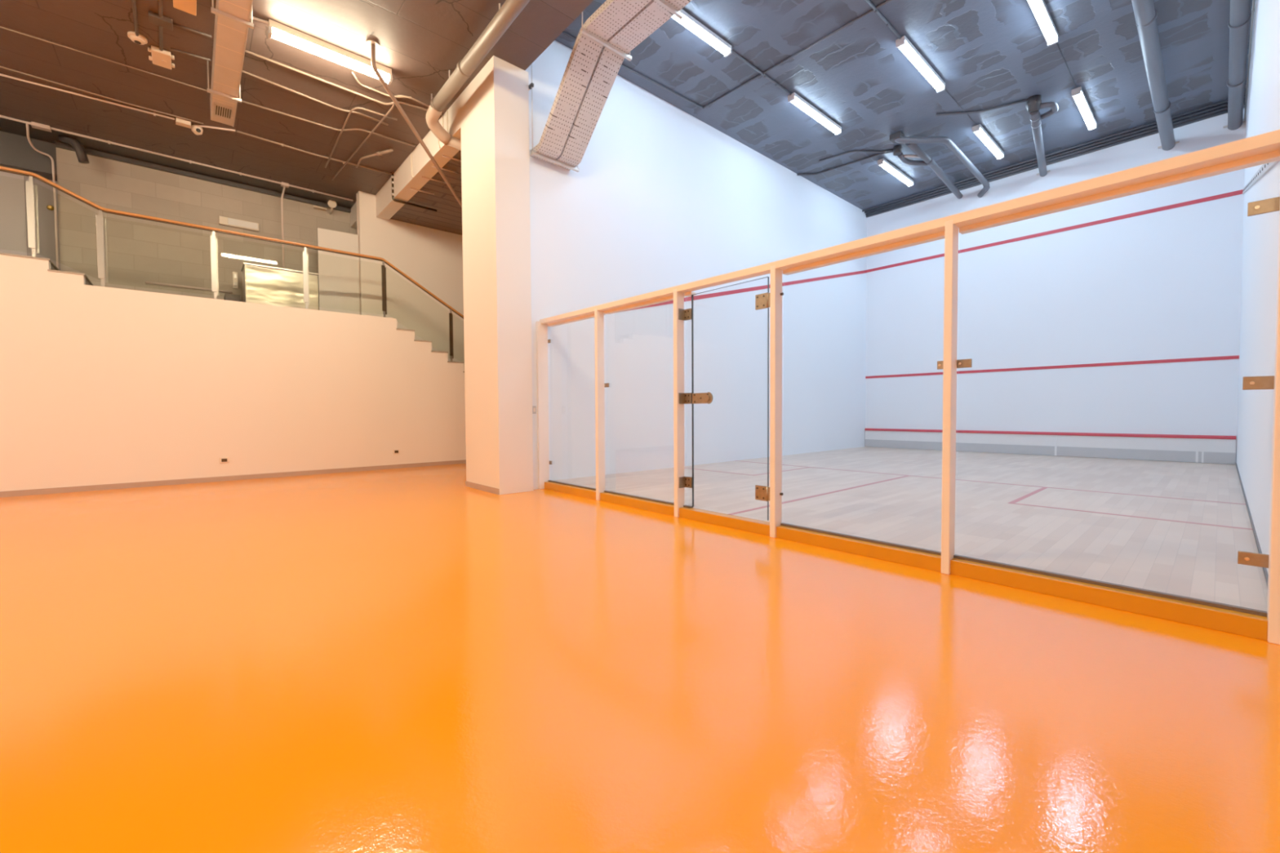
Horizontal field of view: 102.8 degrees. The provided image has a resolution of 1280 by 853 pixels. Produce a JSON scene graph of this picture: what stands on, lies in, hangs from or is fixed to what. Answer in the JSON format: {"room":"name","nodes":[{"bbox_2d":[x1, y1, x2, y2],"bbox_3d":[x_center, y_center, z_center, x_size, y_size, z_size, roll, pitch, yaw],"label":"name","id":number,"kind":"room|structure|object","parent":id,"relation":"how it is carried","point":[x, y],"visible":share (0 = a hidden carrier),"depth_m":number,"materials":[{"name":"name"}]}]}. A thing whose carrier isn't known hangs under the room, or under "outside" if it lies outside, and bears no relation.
{"room":"sports hall","nodes":[
{"label":"sports hall","id":0,"kind":"room"},
{"bbox_2d":[0,170,57,255],"bbox_3d":[-11.366,-3.006,7.590,3.790,2.230,0.300,-2,2,-41],"label":"wall","id":1,"kind":"structure","parent":0,"point":[12,205],"depth_m":8.35,"materials":[{"name":"grey paint"}]},
{"bbox_2d":[23,175,60,270],"bbox_3d":[-9.950,-3.209,8.518,0.390,1.834,0.170,-2,2,-41],"label":"door","id":2,"kind":"structure","parent":1,"relation":"in","point":[45,191],"depth_m":8.56,"materials":[{"name":"grey paint"}]},
{"bbox_2d":[0,130,57,181],"bbox_3d":[-11.259,-4.377,7.419,3.790,0.520,0.650,-2,2,-41],"label":"wall","id":3,"kind":"structure","parent":0,"point":[16,152],"depth_m":8.22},
{"bbox_2d":[0,117,355,208],"bbox_3d":[-9.250,-4.671,8.373,8.080,0.012,0.560,-2,2,-41],"label":"pipe","id":4,"kind":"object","parent":3,"relation":"attached to","point":[8,126],"depth_m":9.00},
{"bbox_2d":[55,146,356,302],"bbox_3d":[-7.833,-3.364,10.224,5.010,2.750,0.400,-2,2,-41],"label":"wall","id":5,"kind":"structure","parent":0,"point":[140,251],"depth_m":9.31,"materials":[{"name":"grey concrete"}]},
{"bbox_2d":[145,280,232,293],"bbox_3d":[-8.352,-2.584,9.495,1.210,0.040,0.040,-2,2,-41],"label":"trunking","id":6,"kind":"object","parent":5,"relation":"attached to","point":[148,282],"visible":1,"depth_m":9.43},
{"bbox_2d":[232,271,238,288],"bbox_3d":[-7.858,-2.833,9.916,0.078,0.323,0.046,-2,2,-41],"label":"wall socket","id":7,"kind":"object","parent":5,"relation":"attached to","point":[235,281],"visible":1,"depth_m":9.90,"materials":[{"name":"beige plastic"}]},
{"bbox_2d":[218,215,258,231],"bbox_3d":[-7.786,-3.940,9.923,0.610,0.150,0.090,-2,2,-41],"label":"wall light","id":8,"kind":"object","parent":5,"relation":"attached to","point":[223,220],"visible":1,"depth_m":9.88,"materials":[{"name":"beige plastic"}]},
{"bbox_2d":[227,217,257,229],"bbox_3d":[-7.719,-3.943,9.930,0.460,0.115,0.012,-2,2,-41],"label":"diffuser","id":9,"kind":"object","parent":8,"relation":"attached to","point":[233,222],"depth_m":9.92,"materials":[{"name":"white paint"}]},
{"bbox_2d":[313,200,336,213],"bbox_3d":[-6.630,-4.662,10.747,0.305,0.217,0.356,1,2,37],"label":"light","id":10,"kind":"object","parent":5,"relation":"attached to","point":[331,204],"visible":1,"depth_m":10.75,"materials":[{"name":"beige plastic"}]},
{"bbox_2d":[0,254,466,491],"bbox_3d":[-5.998,-0.735,8.671,13.170,3.155,0.150,-2,2,-41],"label":"wall","id":11,"kind":"structure","parent":0,"point":[100,385],"depth_m":7.84,"materials":[{"name":"white paint"}]},
{"bbox_2d":[219,457,229,462],"bbox_3d":[-6.577,0.533,8.080,0.120,0.084,0.018,-2,2,-41],"label":"power socket","id":12,"kind":"object","parent":11,"relation":"attached to","point":[226,460],"visible":1,"depth_m":8.08,"materials":[{"name":"beige plastic"}]},
{"bbox_2d":[0,165,463,361],"bbox_3d":[-6.316,-1.589,8.351,12.311,3.688,0.056,-2,2,-41],"label":"stair railing","id":13,"kind":"object","parent":11,"relation":"attached to","point":[31,189],"visible":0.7,"depth_m":7.71,"materials":[{"name":"orange wood"}]},
{"bbox_2d":[0,459,466,497],"bbox_3d":[-6.525,0.824,8.137,11.600,0.075,0.012,-2,2,-41],"label":"baseboard","id":14,"kind":"structure","parent":11,"relation":"attached to","point":[142,484],"depth_m":7.94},
{"bbox_2d":[0,0,593,201],"bbox_3d":[-3.944,-4.912,2.685,8.950,0.740,17.400,-2,2,-41],"label":"ceiling","id":15,"kind":"structure","parent":0,"point":[420,41],"depth_m":6.73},
{"bbox_2d":[31,121,51,132],"bbox_3d":[-9.246,-4.631,7.885,0.198,0.058,0.108,-2,2,-41],"label":"junction box","id":16,"kind":"object","parent":15,"relation":"attached to","point":[34,125],"visible":1,"depth_m":7.87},
{"bbox_2d":[26,123,58,268],"bbox_3d":[-9.525,-3.482,8.064,0.179,2.333,0.593,-1,2,-22],"label":"conduit","id":17,"kind":"object","parent":15,"relation":"attached to","point":[27,124],"visible":0.96,"depth_m":8.34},
{"bbox_2d":[58,135,89,164],"bbox_3d":[-9.164,-4.506,8.272,0.344,0.431,0.141,-1,2,-19],"label":"drain pipe","id":18,"kind":"object","parent":15,"relation":"attached to","point":[81,153],"visible":0.99,"depth_m":8.25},
{"bbox_2d":[0,73,174,119],"bbox_3d":[-7.828,-4.634,7.128,1.974,0.052,0.028,-2,2,-38],"label":"conduit","id":19,"kind":"object","parent":15,"relation":"attached to","point":[1,74],"visible":1,"depth_m":7.16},
{"bbox_2d":[0,66,203,124],"bbox_3d":[-7.597,-4.640,7.115,2.301,0.018,0.063,-2,2,-42],"label":"conduit","id":20,"kind":"object","parent":15,"relation":"attached to","point":[0,66],"visible":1,"depth_m":7.14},
{"bbox_2d":[0,26,207,91],"bbox_3d":[-6.749,-4.625,6.416,2.050,0.016,0.016,-2,2,-41],"label":"conduit","id":21,"kind":"object","parent":15,"relation":"attached to","point":[0,26],"visible":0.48,"depth_m":6.39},
{"bbox_2d":[131,0,138,35],"bbox_3d":[-5.485,-4.598,5.533,0.034,0.034,1.300,-2,2,-42],"label":"conduit","id":22,"kind":"object","parent":15,"relation":"attached to","point":[133,2],"visible":1,"depth_m":5.73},
{"bbox_2d":[127,31,147,44],"bbox_3d":[-5.962,-4.593,6.060,0.170,0.070,0.170,-2,2,-41],"label":"smoke detector","id":23,"kind":"object","parent":15,"relation":"attached to","point":[140,39],"visible":1,"depth_m":6.03,"materials":[{"name":"beige plastic"}]},
{"bbox_2d":[148,10,173,30],"bbox_3d":[-5.420,-4.593,5.777,0.200,0.059,0.140,-2,2,-41],"label":"junction box","id":24,"kind":"object","parent":15,"relation":"attached to","point":[164,21],"visible":1,"depth_m":5.75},
{"bbox_2d":[158,0,163,51],"bbox_3d":[-5.394,-4.605,5.746,0.034,0.034,1.501,-2,2,-43],"label":"conduit","id":25,"kind":"object","parent":15,"relation":"attached to","point":[160,2],"visible":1,"depth_m":5.92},
{"bbox_2d":[147,44,174,69],"bbox_3d":[-5.976,-4.603,6.379,0.242,0.067,0.340,-2,2,-41],"label":"box","id":26,"kind":"object","parent":15,"relation":"attached to","point":[163,59],"visible":1,"depth_m":6.35,"materials":[{"name":"beige plastic"}]},
{"bbox_2d":[0,115,353,200],"bbox_3d":[-7.812,-4.688,9.145,4.760,0.058,0.034,-2,2,-41],"label":"conduit","id":27,"kind":"object","parent":15,"relation":"attached to","point":[108,142],"visible":1,"depth_m":8.84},
{"bbox_2d":[175,117,191,128],"bbox_3d":[-6.970,-4.637,7.796,0.178,0.068,0.108,-2,2,-41],"label":"junction box","id":28,"kind":"object","parent":15,"relation":"attached to","point":[183,122],"visible":1,"depth_m":7.77,"materials":[{"name":"beige plastic"}]},
{"bbox_2d":[173,0,196,15],"bbox_3d":[-4.870,-4.582,5.462,0.190,0.069,0.380,-2,2,-41],"label":"ceiling plate","id":29,"kind":"object","parent":15,"relation":"attached to","point":[187,6],"visible":1,"depth_m":5.52,"materials":[{"name":"orange plastic"}]},
{"bbox_2d":[170,48,210,61],"bbox_3d":[-5.585,-4.626,6.350,0.375,0.024,0.024,-1,2,-32],"label":"conduit","id":30,"kind":"object","parent":15,"relation":"attached to","point":[171,49],"visible":1,"depth_m":6.34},
{"bbox_2d":[173,22,211,37],"bbox_3d":[-5.221,-4.617,5.944,0.361,0.024,0.024,-2,2,-37],"label":"conduit","id":31,"kind":"object","parent":15,"relation":"attached to","point":[174,24],"visible":0.94,"depth_m":5.94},
{"bbox_2d":[191,124,203,134],"bbox_3d":[-6.901,-4.616,7.961,0.139,0.124,0.162,-2,2,-41],"label":"security camera","id":32,"kind":"object","parent":15,"relation":"attached to","point":[196,130],"visible":1,"depth_m":7.92,"materials":[{"name":"beige plastic"}]},
{"bbox_2d":[54,140,351,213],"bbox_3d":[-7.952,-4.680,9.768,4.290,0.090,0.080,-2,2,-41],"label":"beam","id":33,"kind":"structure","parent":15,"relation":"attached to","point":[58,144],"depth_m":9.47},
{"bbox_2d":[194,124,235,131],"bbox_3d":[-6.639,-4.667,7.977,0.529,0.025,0.030,-1,2,-17],"label":"conduit","id":34,"kind":"object","parent":15,"relation":"attached to","point":[202,126],"visible":1,"depth_m":7.97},
{"bbox_2d":[207,0,253,126],"bbox_3d":[-4.335,-4.417,5.417,0.345,0.405,4.800,-2,2,-41],"label":"ventilation duct","id":35,"kind":"object","parent":15,"relation":"hanging from","point":[232,19],"visible":1,"depth_m":5.89,"materials":[{"name":"metal"}]},
{"bbox_2d":[213,102,232,119],"bbox_3d":[-5.660,-4.279,6.925,0.190,0.012,0.370,-2,2,-41],"label":"grille","id":36,"kind":"object","parent":35,"relation":"attached to","point":[220,109],"depth_m":6.91,"materials":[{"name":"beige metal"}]},
{"bbox_2d":[249,16,268,23],"bbox_3d":[-4.332,-4.615,5.788,0.234,0.028,0.028,-1,2,-31],"label":"conduit","id":37,"kind":"object","parent":15,"relation":"attached to","point":[253,17],"visible":0.59,"depth_m":5.79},
{"bbox_2d":[280,182,288,187],"bbox_3d":[-6.911,-4.705,9.938,0.128,0.058,0.098,-2,2,-41],"label":"junction box","id":38,"kind":"object","parent":15,"relation":"attached to","point":[283,184],"visible":1,"depth_m":9.91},
{"bbox_2d":[280,186,285,268],"bbox_3d":[-6.926,-3.834,9.945,0.086,1.711,0.032,-2,2,-41],"label":"conduit","id":39,"kind":"object","parent":38,"relation":"attached to","point":[284,187],"visible":0.93,"depth_m":9.92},
{"bbox_2d":[236,129,391,174],"bbox_3d":[-5.531,-4.696,8.838,2.282,0.054,0.096,-2,2,-41],"label":"conduit","id":40,"kind":"object","parent":15,"relation":"attached to","point":[238,131],"visible":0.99,"depth_m":8.74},
{"bbox_2d":[242,70,388,125],"bbox_3d":[-4.578,-4.658,7.292,1.835,0.028,0.109,-2,2,-44],"label":"conduit","id":41,"kind":"object","parent":15,"relation":"attached to","point":[243,71],"visible":0.94,"depth_m":7.21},
{"bbox_2d":[241,99,415,146],"bbox_3d":[-4.777,-4.675,7.930,2.383,0.028,0.221,-1,2,-31],"label":"conduit","id":42,"kind":"object","parent":15,"relation":"attached to","point":[243,101],"visible":0.93,"depth_m":7.93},
{"bbox_2d":[267,18,392,84],"bbox_3d":[-3.752,-4.562,6.259,1.308,0.161,0.116,-2,2,-41],"label":"ceiling light","id":43,"kind":"object","parent":15,"relation":"attached to","point":[278,31],"visible":1,"depth_m":6.16,"materials":[{"name":"beige plastic"}]},
{"bbox_2d":[244,49,442,115],"bbox_3d":[-3.988,-4.654,7.038,2.373,0.028,0.232,-2,2,-36],"label":"conduit","id":44,"kind":"object","parent":15,"relation":"attached to","point":[246,51],"visible":0.8,"depth_m":6.90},
{"bbox_2d":[324,106,397,168],"bbox_3d":[-4.702,-4.663,8.451,0.590,0.024,2.452,-2,2,-41],"label":"conduit","id":45,"kind":"object","parent":15,"relation":"attached to","point":[356,108],"visible":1,"depth_m":7.70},
{"bbox_2d":[355,147,393,168],"bbox_3d":[-4.690,-4.681,8.879,1.082,0.087,0.169,1,2,31],"label":"pipe stub","id":46,"kind":"object","parent":15,"relation":"attached to","point":[388,150],"visible":1,"depth_m":8.71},
{"bbox_2d":[331,94,429,180],"bbox_3d":[-4.575,-4.662,8.390,3.657,0.024,0.574,1,2,37],"label":"conduit","id":47,"kind":"object","parent":15,"relation":"attached to","point":[397,95],"visible":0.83,"depth_m":7.88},
{"bbox_2d":[351,71,411,97],"bbox_3d":[-3.578,-4.658,7.039,0.769,0.024,0.209,-2,2,-45],"label":"conduit","id":48,"kind":"object","parent":15,"relation":"attached to","point":[353,73],"visible":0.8,"depth_m":7.03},
{"bbox_2d":[365,39,462,207],"bbox_3d":[-2.432,-2.837,10.024,0.148,3.856,7.868,0,2,12],"label":"conduit","id":49,"kind":"object","parent":15,"relation":"attached to","point":[373,44],"visible":0.67,"depth_m":6.69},
{"bbox_2d":[425,0,529,150],"bbox_3d":[-0.615,-4.348,6.312,2.495,0.639,4.831,-2,2,-41],"label":"drain pipe","id":50,"kind":"object","parent":15,"relation":"hanging from","point":[508,11],"visible":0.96,"depth_m":6.17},
{"bbox_2d":[350,200,356,228],"bbox_3d":[-5.973,-4.570,10.899,0.170,0.400,1.000,-2,2,-41],"label":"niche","id":51,"kind":"object","parent":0,"point":[353,209],"visible":0.29,"depth_m":11.02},
{"bbox_2d":[356,191,464,371],"bbox_3d":[-3.225,-2.062,12.612,6.600,5.545,0.150,-2,2,-41],"label":"wall","id":52,"kind":"structure","parent":0,"point":[433,258],"depth_m":11.04,"materials":[{"name":"white paint"}]},
{"bbox_2d":[317,227,359,314],"bbox_3d":[-5.980,-2.962,10.146,0.696,1.800,0.040,-2,2,-36],"label":"door","id":53,"kind":"structure","parent":52,"relation":"in","point":[338,273],"depth_m":10.12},
{"bbox_2d":[355,193,360,314],"bbox_3d":[-5.709,-3.395,10.360,0.036,2.620,0.036,-2,2,-41],"label":"conduit","id":54,"kind":"object","parent":52,"relation":"attached to","point":[357,194],"visible":0.66,"depth_m":10.34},
{"bbox_2d":[375,94,461,219],"bbox_3d":[-3.895,-4.500,8.939,0.240,0.450,4.390,-2,2,-41],"label":"air duct","id":55,"kind":"structure","parent":0,"point":[386,207],"depth_m":8.67,"materials":[{"name":"metal"}]},
{"bbox_2d":[391,173,436,212],"bbox_3d":[-4.343,-4.490,9.831,0.835,0.496,0.059,-2,2,-41],"label":"support rail","id":56,"kind":"object","parent":55,"relation":"attached to","point":[392,175],"visible":1,"depth_m":9.66,"materials":[{"name":"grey metal"}]},
{"bbox_2d":[390,150,462,235],"bbox_3d":[-1.283,-4.582,10.729,6.050,0.420,5.150,-2,2,-41],"label":"ceiling","id":57,"kind":"structure","parent":0,"point":[447,217],"depth_m":9.97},
{"bbox_2d":[460,55,533,494],"bbox_3d":[-1.988,-1.907,7.052,0.490,5.545,1.055,-2,2,-41],"label":"pillar","id":58,"kind":"structure","parent":0,"point":[495,104],"depth_m":6.71,"materials":[{"name":"white paint"}]},
{"bbox_2d":[465,480,499,494],"bbox_3d":[-2.166,0.832,6.975,0.010,0.075,1.055,-2,2,-41],"label":"baseboard","id":59,"kind":"structure","parent":58,"relation":"attached to","point":[492,490],"depth_m":6.93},
{"bbox_2d":[0,463,1279,852],"bbox_3d":[-1.130,1.072,4.206,14.500,0.255,15.350,-2,2,-41],"label":"floor","id":60,"kind":"structure","parent":0,"point":[414,660],"depth_m":1.95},
{"bbox_2d":[395,328,464,372],"bbox_3d":[-3.317,-0.615,11.693,4.523,2.644,1.160,-2,2,-41],"label":"staircase","id":61,"kind":"structure","parent":60,"relation":"on","point":[396,328],"depth_m":10.13,"materials":[{"name":"grey stone"}]},
{"bbox_2d":[536,128,1279,644],"bbox_3d":[0.849,-0.246,4.616,0.225,2.332,6.600,-2,2,-41],"label":"screen frame","id":62,"kind":"object","parent":60,"relation":"on","point":[1262,148],"visible":1,"depth_m":3.27,"materials":[{"name":"wood"}]},
{"bbox_2d":[678,294,693,507],"bbox_3d":[0.457,-0.258,5.090,0.113,2.144,0.089,-2,2,-41],"label":"glass panel","id":63,"kind":"object","parent":62,"relation":"attached to","point":[683,314],"visible":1,"depth_m":5.10,"materials":[{"name":"glass"}]},
{"bbox_2d":[692,276,783,520],"bbox_3d":[0.866,-0.241,4.679,0.078,2.109,1.061,-2,2,-38],"label":"door","id":64,"kind":"structure","parent":62,"relation":"attached to","point":[762,300],"depth_m":4.46,"materials":[{"name":"clear glass"}]},
{"bbox_2d":[937,360,943,369],"bbox_3d":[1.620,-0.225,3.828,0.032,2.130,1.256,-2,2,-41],"label":"bracket","id":65,"kind":"object","parent":62,"relation":"attached to","point":[940,363],"visible":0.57,"depth_m":3.38,"materials":[{"name":"gold metal"}]},
{"bbox_2d":[956,196,1279,568],"bbox_3d":[2.492,-0.201,2.837,0.032,2.130,1.302,-2,2,-41],"label":"brackets","id":66,"kind":"object","parent":62,"relation":"attached to","point":[1269,205],"visible":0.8,"depth_m":2.38,"materials":[{"name":"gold metal"}]},
{"bbox_2d":[524,40,866,489],"bbox_3d":[2.225,-2.422,10.301,10.150,6.335,0.206,-2,2,-41],"label":"wall","id":67,"kind":"structure","parent":0,"point":[660,197],"depth_m":8.78,"materials":[{"name":"white paint"}]},
{"bbox_2d":[555,0,1253,211],"bbox_3d":[4.290,-5.526,7.651,10.400,0.200,6.800,-2,2,-41],"label":"ceiling","id":68,"kind":"structure","parent":0,"point":[987,54],"depth_m":7.86,"materials":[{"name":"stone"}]},
{"bbox_2d":[528,63,579,172],"bbox_3d":[-1.180,-4.494,7.006,0.755,1.780,0.120,-2,2,-41],"label":"support rail","id":69,"kind":"object","parent":68,"relation":"hanging from","point":[533,153],"depth_m":6.87,"materials":[{"name":"metal"}]},
{"bbox_2d":[580,11,631,61],"bbox_3d":[-0.395,-4.953,6.100,0.750,0.820,0.040,-2,2,-41],"label":"support rail","id":70,"kind":"object","parent":68,"relation":"hanging from","point":[583,30],"visible":0.94,"depth_m":6.08,"materials":[{"name":"metal"}]},
{"bbox_2d":[530,0,651,163],"bbox_3d":[-0.178,-4.138,5.615,0.306,1.043,3.597,-2,2,-41],"label":"cable tray","id":71,"kind":"object","parent":70,"relation":"on","point":[611,15],"visible":0.98,"depth_m":6.22,"materials":[{"name":"metal"}]},
{"bbox_2d":[551,0,691,170],"bbox_3d":[0.071,-4.146,5.835,0.301,1.043,3.597,-2,2,-41],"label":"cable tray","id":72,"kind":"object","parent":70,"relation":"on","point":[652,15],"visible":0.82,"depth_m":6.38,"materials":[{"name":"metal"}]},
{"bbox_2d":[561,31,702,108],"bbox_3d":[-0.181,-5.385,7.668,3.202,0.028,0.066,-2,2,-40],"label":"conduit","id":73,"kind":"object","parent":68,"relation":"attached to","point":[563,32],"visible":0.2,"depth_m":7.98,"materials":[{"name":"metal"}]},
{"bbox_2d":[653,0,683,19],"bbox_3d":[0.187,-4.939,5.439,0.750,0.815,0.040,-2,2,-41],"label":"support rail","id":74,"kind":"object","parent":68,"relation":"hanging from","point":[662,2],"visible":1,"depth_m":5.57,"materials":[{"name":"metal"}]},
{"bbox_2d":[671,8,731,57],"bbox_3d":[0.669,-5.313,6.748,1.578,0.106,0.124,-2,2,-41],"label":"ceiling light","id":75,"kind":"object","parent":68,"relation":"attached to","point":[688,21],"visible":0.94,"depth_m":6.88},
{"bbox_2d":[731,49,791,95],"bbox_3d":[0.949,-5.370,7.003,4.020,0.056,0.037,-2,2,-41],"label":"conduit","id":76,"kind":"object","parent":68,"relation":"attached to","point":[739,56],"visible":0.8,"depth_m":7.77,"materials":[{"name":"metal"}]},
{"bbox_2d":[702,0,892,108],"bbox_3d":[2.733,-5.379,6.883,0.028,0.028,4.901,-2,2,-42],"label":"conduit","id":77,"kind":"object","parent":68,"relation":"attached to","point":[887,1],"visible":1,"depth_m":7.30,"materials":[{"name":"metal"}]},
{"bbox_2d":[787,92,841,135],"bbox_3d":[3.050,-5.388,8.840,1.578,0.106,0.124,-2,2,-41],"label":"ceiling light","id":78,"kind":"object","parent":68,"relation":"attached to","point":[794,98],"visible":1,"depth_m":8.73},
{"bbox_2d":[796,151,893,175],"bbox_3d":[4.308,-5.497,10.731,1.960,0.035,0.237,1,2,32],"label":"conduit","id":79,"kind":"object","parent":68,"relation":"attached to","point":[884,153],"visible":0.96,"depth_m":10.71,"materials":[{"name":"metal"}]},
{"bbox_2d":[818,149,893,162],"bbox_3d":[4.347,-5.485,10.248,1.434,0.032,0.236,0,2,19],"label":"conduit","id":80,"kind":"object","parent":68,"relation":"attached to","point":[888,150],"visible":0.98,"depth_m":10.18,"materials":[{"name":"metal"}]},
{"bbox_2d":[865,0,901,39],"bbox_3d":[2.086,-5.340,5.742,4.060,0.056,0.032,-2,2,-41],"label":"conduit","id":81,"kind":"object","parent":68,"relation":"attached to","point":[868,2],"visible":1,"depth_m":6.72,"materials":[{"name":"metal"}]},
{"bbox_2d":[877,158,913,186],"bbox_3d":[5.535,-5.467,11.025,1.578,0.106,0.124,-2,2,-41],"label":"ceiling light","id":82,"kind":"object","parent":68,"relation":"attached to","point":[882,162],"visible":1,"depth_m":10.92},
{"bbox_2d":[895,35,945,93],"bbox_3d":[4.196,-5.359,7.598,1.578,0.106,0.124,-2,2,-41],"label":"ceiling light","id":83,"kind":"object","parent":68,"relation":"attached to","point":[904,43],"visible":1,"depth_m":7.49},
{"bbox_2d":[893,143,962,199],"bbox_3d":[6.130,-5.361,10.762,3.126,0.322,0.475,-2,2,-41],"label":"drain pipe","id":84,"kind":"object","parent":68,"relation":"attached to","point":[926,160],"visible":1,"depth_m":10.26,"materials":[{"name":"grey metal"}]},
{"bbox_2d":[889,130,990,197],"bbox_3d":[6.347,-5.299,10.259,3.506,0.420,0.718,-1,2,-32],"label":"drain pipe","id":85,"kind":"object","parent":68,"relation":"attached to","point":[897,137],"visible":1,"depth_m":9.58,"materials":[{"name":"grey metal"}]},
{"bbox_2d":[935,98,1027,115],"bbox_3d":[5.847,-5.449,8.782,1.366,0.034,0.171,0,2,18],"label":"conduit","id":86,"kind":"object","parent":68,"relation":"attached to","point":[1025,100],"visible":1,"depth_m":8.83,"materials":[{"name":"metal"}]},
{"bbox_2d":[972,124,1004,159],"bbox_3d":[6.688,-5.437,9.790,1.578,0.106,0.124,-2,2,-41],"label":"ceiling light","id":87,"kind":"object","parent":68,"relation":"attached to","point":[981,133],"visible":1,"depth_m":9.68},
{"bbox_2d":[1026,94,1058,176],"bbox_3d":[7.503,-5.319,9.437,0.422,0.346,2.866,1,2,41],"label":"drain pipe","id":88,"kind":"object","parent":68,"relation":"attached to","point":[1033,104],"visible":1,"depth_m":8.68,"materials":[{"name":"grey metal"}]},
{"bbox_2d":[1027,0,1058,45],"bbox_3d":[5.135,-5.334,6.560,1.578,0.106,0.124,-2,2,-41],"label":"ceiling light","id":89,"kind":"object","parent":68,"relation":"attached to","point":[1042,14],"visible":1,"depth_m":6.68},
{"bbox_2d":[862,93,1245,211],"bbox_3d":[7.858,-5.508,10.790,0.036,0.036,6.400,-2,2,-41],"label":"pipe","id":90,"kind":"object","parent":68,"relation":"attached to","point":[1225,100],"visible":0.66,"depth_m":10.10,"materials":[{"name":"metal"}]},
{"bbox_2d":[864,97,1245,213],"bbox_3d":[7.955,-5.507,10.876,0.047,0.047,6.400,-2,2,-41],"label":"pipe","id":91,"kind":"object","parent":68,"relation":"attached to","point":[1224,104],"visible":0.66,"depth_m":10.19,"materials":[{"name":"metal"}]},
{"bbox_2d":[1056,42,1076,88],"bbox_3d":[6.372,-5.430,7.643,1.710,0.014,0.014,-2,2,-41],"label":"conduit","id":92,"kind":"object","parent":68,"relation":"attached to","point":[1056,42],"visible":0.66,"depth_m":7.65,"materials":[{"name":"metal"}]},
{"bbox_2d":[1071,86,1097,130],"bbox_3d":[7.606,-5.412,8.732,1.578,0.106,0.124,-2,2,-41],"label":"ceiling light","id":93,"kind":"object","parent":68,"relation":"attached to","point":[1077,93],"visible":1,"depth_m":8.62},
{"bbox_2d":[1131,0,1179,150],"bbox_3d":[5.977,-5.138,6.080,9.542,0.504,0.270,-2,2,-41],"label":"drain pipe","id":94,"kind":"object","parent":68,"relation":"hanging from","point":[1145,13],"visible":1,"depth_m":7.07,"materials":[{"name":"grey metal"}]},
{"bbox_2d":[1222,0,1250,129],"bbox_3d":[6.485,-5.145,5.502,9.543,0.461,0.242,-2,2,-41],"label":"drain pipe","id":95,"kind":"object","parent":68,"relation":"hanging from","point":[1240,14],"visible":1,"depth_m":6.99,"materials":[{"name":"grey metal"}]},
{"bbox_2d":[554,446,1267,611],"bbox_3d":[4.460,0.857,7.953,9.650,0.301,6.400,-2,2,-41],"label":"floor","id":96,"kind":"structure","parent":0,"point":[1172,527],"depth_m":5.07,"materials":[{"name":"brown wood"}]},
{"bbox_2d":[865,107,1246,464],"bbox_3d":[8.136,-2.378,11.110,0.208,6.540,6.400,-2,2,-41],"label":"wall","id":97,"kind":"structure","parent":0,"point":[1120,315],"depth_m":10.23,"materials":[{"name":"white paint"}]},
{"bbox_2d":[864,428,1235,464],"bbox_3d":[8.062,0.346,11.111,0.043,0.485,6.380,-2,2,-41],"label":"board","id":98,"kind":"object","parent":97,"relation":"attached to","point":[1213,449],"visible":0.86,"depth_m":10.27,"materials":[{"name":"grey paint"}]},
{"bbox_2d":[865,101,1244,215],"bbox_3d":[8.008,-5.473,10.923,0.051,0.051,6.400,-2,2,-41],"label":"pipe","id":99,"kind":"object","parent":97,"relation":"attached to","point":[1225,108],"visible":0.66,"depth_m":10.24,"materials":[{"name":"metal"}]},
{"bbox_2d":[866,100,1244,217],"bbox_3d":[8.034,-5.474,10.946,0.030,0.140,6.400,-2,2,-41],"label":"trim","id":100,"kind":"structure","parent":97,"relation":"attached to","point":[1244,100],"depth_m":10.27,"materials":[{"name":"metal"}]},
{"bbox_2d":[866,104,1244,217],"bbox_3d":[8.023,-5.424,10.938,0.044,0.044,6.400,-2,2,-41],"label":"pipe","id":101,"kind":"object","parent":97,"relation":"attached to","point":[1224,111],"visible":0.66,"depth_m":10.25,"materials":[{"name":"metal"}]},
{"bbox_2d":[1235,0,1279,574],"bbox_3d":[6.684,-2.204,5.453,9.865,6.540,0.219,-2,2,-41],"label":"wall","id":102,"kind":"structure","parent":0,"point":[1261,182],"depth_m":4.14,"materials":[{"name":"white paint"}]},
{"bbox_2d":[1244,0,1255,119],"bbox_3d":[6.584,-5.135,5.435,9.400,0.220,0.024,-2,2,-41],"label":"cable","id":103,"kind":"object","parent":102,"relation":"attached to","point":[1253,1],"visible":1,"depth_m":7.10,"materials":[{"name":"metal"}]},
{"bbox_2d":[1235,462,1268,586],"bbox_3d":[6.551,0.748,5.532,9.600,0.035,0.008,-2,2,-41],"label":"baseboard","id":104,"kind":"structure","parent":102,"relation":"attached to","point":[1264,570],"depth_m":4.00,"materials":[{"name":"stone"}]},
{"bbox_3d":[-7.103,-1.923,9.469,4.060,0.205,2.550,-2,2,-41],"label":"floor","id":105,"kind":"structure","parent":0,"visible":0},
{"bbox_2d":[0,252,93,285],"bbox_3d":[-8.838,-2.120,7.818,0.745,0.303,2.690,-2,2,-41],"label":"staircase","id":106,"kind":"structure","parent":105,"relation":"on","point":[53,268],"depth_m":6.93,"materials":[{"name":"grey stone"}]},
{"bbox_2d":[223,293,240,301],"bbox_3d":[-7.787,-2.263,9.758,0.230,0.463,0.400,-2,2,-41],"label":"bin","id":107,"kind":"object","parent":105,"relation":"on","point":[233,297],"visible":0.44,"depth_m":9.60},
{"bbox_2d":[240,262,319,310],"bbox_3d":[-6.890,-2.505,9.812,1.170,0.933,0.635,-2,2,-41],"label":"base cabinet","id":108,"kind":"object","parent":105,"relation":"on","point":[261,284],"visible":0.72,"depth_m":9.53,"materials":[{"name":"silver metal"}]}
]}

